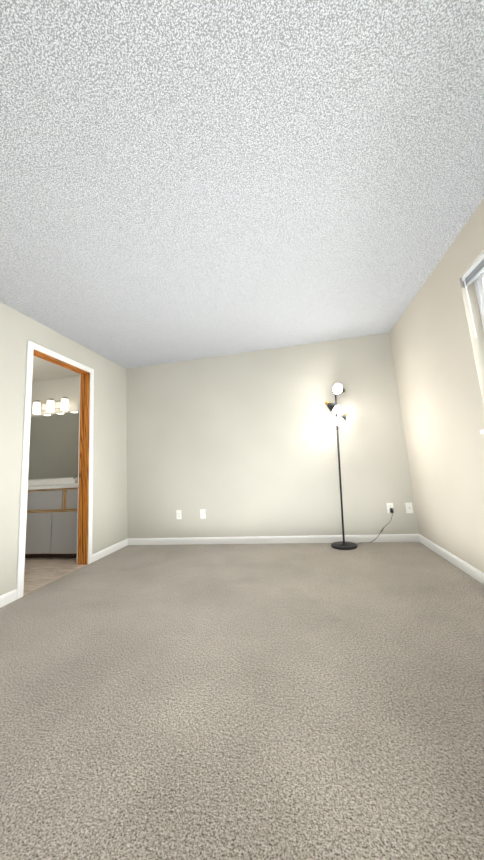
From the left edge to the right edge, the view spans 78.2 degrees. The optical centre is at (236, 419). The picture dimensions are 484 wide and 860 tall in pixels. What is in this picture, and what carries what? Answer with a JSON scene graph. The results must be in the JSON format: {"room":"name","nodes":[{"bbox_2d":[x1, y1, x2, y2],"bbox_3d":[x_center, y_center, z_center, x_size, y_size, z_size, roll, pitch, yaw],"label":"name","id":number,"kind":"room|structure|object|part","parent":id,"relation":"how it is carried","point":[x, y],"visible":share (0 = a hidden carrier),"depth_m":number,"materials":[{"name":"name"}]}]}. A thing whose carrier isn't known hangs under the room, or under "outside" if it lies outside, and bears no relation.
{"room":"empty bedroom","nodes":[
{"label":"empty bedroom","id":0,"kind":"room"},
{"bbox_2d":[23,558,84,595],"bbox_3d":[-2.597,1.654,3.230,1.950,0.049,1.900,-5,-9,11],"label":"floor","id":1,"kind":"structure","parent":0,"point":[39,572],"depth_m":3.10,"materials":[{"name":"beige tile"}]},
{"bbox_2d":[25,487,77,557],"bbox_3d":[-2.558,1.319,3.929,1.808,0.814,0.614,-5,-9,11],"label":"bathroom vanity","id":2,"kind":"object","parent":1,"relation":"on","point":[51,522],"depth_m":3.56,"materials":[{"name":"grey wood"}]},
{"bbox_2d":[28,483,77,490],"bbox_3d":[-2.586,0.899,3.987,1.808,0.036,0.627,-5,-9,11],"label":"countertop","id":3,"kind":"structure","parent":2,"relation":"on","point":[40,486],"depth_m":3.65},
{"bbox_2d":[0,302,126,595],"bbox_3d":[-2.086,0.139,1.786,0.120,2.440,4.900,-5,-9,11],"label":"wall","id":4,"kind":"structure","parent":0,"point":[18,330],"depth_m":3.08,"materials":[{"name":"beige paint"}]},
{"bbox_2d":[0,589,16,607],"bbox_3d":[-2.110,1.189,0.827,0.013,0.082,3.252,-5,-9,11],"label":"baseboard","id":5,"kind":"structure","parent":4,"relation":"attached to","point":[11,596],"depth_m":2.33,"materials":[{"name":"white wood"}]},
{"bbox_2d":[16,340,93,598],"bbox_3d":[-1.818,0.426,3.012,0.152,2.207,0.899,-5,-9,11],"label":"door frame","id":6,"kind":"structure","parent":4,"relation":"attached to","point":[31,346],"depth_m":3.27,"materials":[{"name":"white wood"}]},
{"bbox_3d":[-1.816,0.457,3.007,0.120,2.145,0.815,-5,-9,11],"label":"oak door jamb sides","id":7,"kind":"part","parent":6,"relation":"part of","materials":[{"name":"brown wood"}]},
{"bbox_2d":[33,349,88,373],"bbox_3d":[-1.884,-0.611,3.170,0.120,0.020,0.815,-5,-9,11],"label":"door frame","id":8,"kind":"structure","parent":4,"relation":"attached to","point":[38,354],"depth_m":3.14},
{"bbox_2d":[92,538,127,561],"bbox_3d":[-1.526,1.575,3.605,0.013,0.082,0.679,-5,-9,11],"label":"baseboard","id":9,"kind":"structure","parent":4,"relation":"attached to","point":[98,555],"depth_m":3.57,"materials":[{"name":"white wood"}]},
{"bbox_2d":[31,333,418,537],"bbox_3d":[-0.710,0.396,4.050,5.790,2.440,0.120,-5,-9,11],"label":"wall","id":10,"kind":"structure","parent":0,"point":[240,445],"depth_m":3.78,"materials":[{"name":"beige paint"}]},
{"bbox_2d":[33,397,68,413],"bbox_3d":[-2.780,-0.205,4.426,0.669,0.200,0.152,-5,-9,11],"label":"sconce","id":11,"kind":"object","parent":10,"relation":"attached to","point":[50,405],"visible":1,"depth_m":4.38,"materials":[{"name":"white glass"}]},
{"bbox_2d":[28,475,77,486],"bbox_3d":[-2.528,0.884,4.289,1.808,0.080,0.021,-5,-9,11],"label":"backsplash","id":12,"kind":"structure","parent":10,"relation":"attached to","point":[31,483],"depth_m":4.30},
{"bbox_2d":[28,411,78,479],"bbox_3d":[-2.563,0.368,4.375,1.765,0.959,0.008,-5,-9,11],"label":"bathroom mirror","id":13,"kind":"object","parent":10,"relation":"attached to","point":[54,446],"visible":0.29,"depth_m":4.40,"materials":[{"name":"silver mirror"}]},
{"bbox_2d":[176,510,181,518],"bbox_3d":[-0.750,1.237,3.875,0.070,0.115,0.007,-5,-9,11],"label":"electrical outlet","id":14,"kind":"object","parent":10,"relation":"attached to","point":[178,514],"visible":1,"depth_m":3.88,"materials":[{"name":"white plastic"}]},
{"bbox_2d":[200,509,205,518],"bbox_3d":[-0.431,1.206,3.808,0.070,0.115,0.016,-5,-9,11],"label":"outlet","id":15,"kind":"object","parent":10,"relation":"attached to","point":[202,514],"visible":1,"depth_m":3.81,"materials":[{"name":"white plastic"}]},
{"bbox_2d":[128,534,418,544],"bbox_3d":[0.274,1.464,3.626,3.540,0.082,0.013,-5,-9,11],"label":"baseboard","id":16,"kind":"structure","parent":10,"relation":"attached to","point":[382,537],"depth_m":3.58,"materials":[{"name":"white wood"}]},
{"bbox_2d":[386,503,393,512],"bbox_3d":[1.748,1.003,3.382,0.070,0.115,0.007,-5,-9,11],"label":"electrical outlet","id":17,"kind":"object","parent":10,"relation":"attached to","point":[389,505],"visible":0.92,"depth_m":3.38,"materials":[{"name":"white plastic"}]},
{"bbox_2d":[405,503,412,512],"bbox_3d":[1.940,0.989,3.340,0.070,0.115,0.016,-5,-9,11],"label":"outlet","id":18,"kind":"object","parent":10,"relation":"attached to","point":[409,508],"visible":1,"depth_m":3.34,"materials":[{"name":"white plastic"}]},
{"bbox_2d":[0,542,483,859],"bbox_3d":[-0.211,1.199,1.245,3.560,0.050,4.900,-5,-9,11],"label":"floor carpet","id":19,"kind":"object","parent":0,"point":[298,701],"visible":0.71,"depth_m":1.19,"materials":[{"name":"beige carpet"}]},
{"bbox_2d":[325,384,393,549],"bbox_3d":[1.350,0.479,3.378,0.722,1.815,0.304,-5,-9,11],"label":"floor lamp","id":20,"kind":"object","parent":19,"relation":"on","point":[334,408],"visible":1,"depth_m":3.37,"materials":[{"name":"black metal"}]},
{"bbox_3d":[1.476,1.220,3.310,0.562,0.316,0.154,-5,-9,11],"label":"cord","id":21,"kind":"part","parent":20,"relation":"part of","materials":[{"name":"black plastic"}]},
{"bbox_2d":[0,0,483,381],"bbox_3d":[-1.301,-1.195,1.807,5.790,0.100,5.140,-5,-9,11],"label":"ceiling","id":22,"kind":"structure","parent":0,"point":[183,180],"depth_m":1.50,"materials":[{"name":"white paint"}]},
{"bbox_2d":[389,199,483,572],"bbox_3d":[1.529,-0.199,1.073,0.160,2.440,4.900,-5,-9,11],"label":"wall","id":23,"kind":"structure","parent":0,"point":[437,346],"depth_m":2.42,"materials":[{"name":"beige paint"}]},
{"bbox_2d":[418,534,483,584],"bbox_3d":[1.518,0.972,0.913,0.013,0.082,4.900,-5,-9,11],"label":"baseboard","id":24,"kind":"structure","parent":23,"relation":"attached to","point":[456,561],"depth_m":2.53,"materials":[{"name":"white wood"}]},
{"bbox_2d":[474,271,483,329],"bbox_3d":[1.521,-0.588,1.222,0.145,1.077,1.618,-5,-9,11],"label":"window","id":25,"kind":"structure","parent":23,"relation":"in","point":[479,294],"depth_m":2.03,"materials":[{"name":"white glass"}]},
{"bbox_2d":[462,253,483,287],"bbox_3d":[1.438,-1.073,1.307,0.028,0.080,1.612,-5,-9,11],"label":"blind stack","id":26,"kind":"object","parent":25,"relation":"attached to","point":[473,272],"visible":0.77,"depth_m":1.96,"materials":[{"name":"white plastic"}]},
{"bbox_2d":[464,277,476,337],"bbox_3d":[1.585,-0.764,2.020,0.010,0.440,0.011,-5,-9,11],"label":"blind wand","id":27,"kind":"object","parent":26,"relation":"hanging from","point":[470,309],"visible":1,"depth_m":2.01,"materials":[{"name":"white plastic"}]},
{"bbox_3d":[1.562,-0.592,1.214,0.054,1.011,1.552,-5,-9,11],"label":"window sashes","id":28,"kind":"part","parent":25,"relation":"part of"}
]}

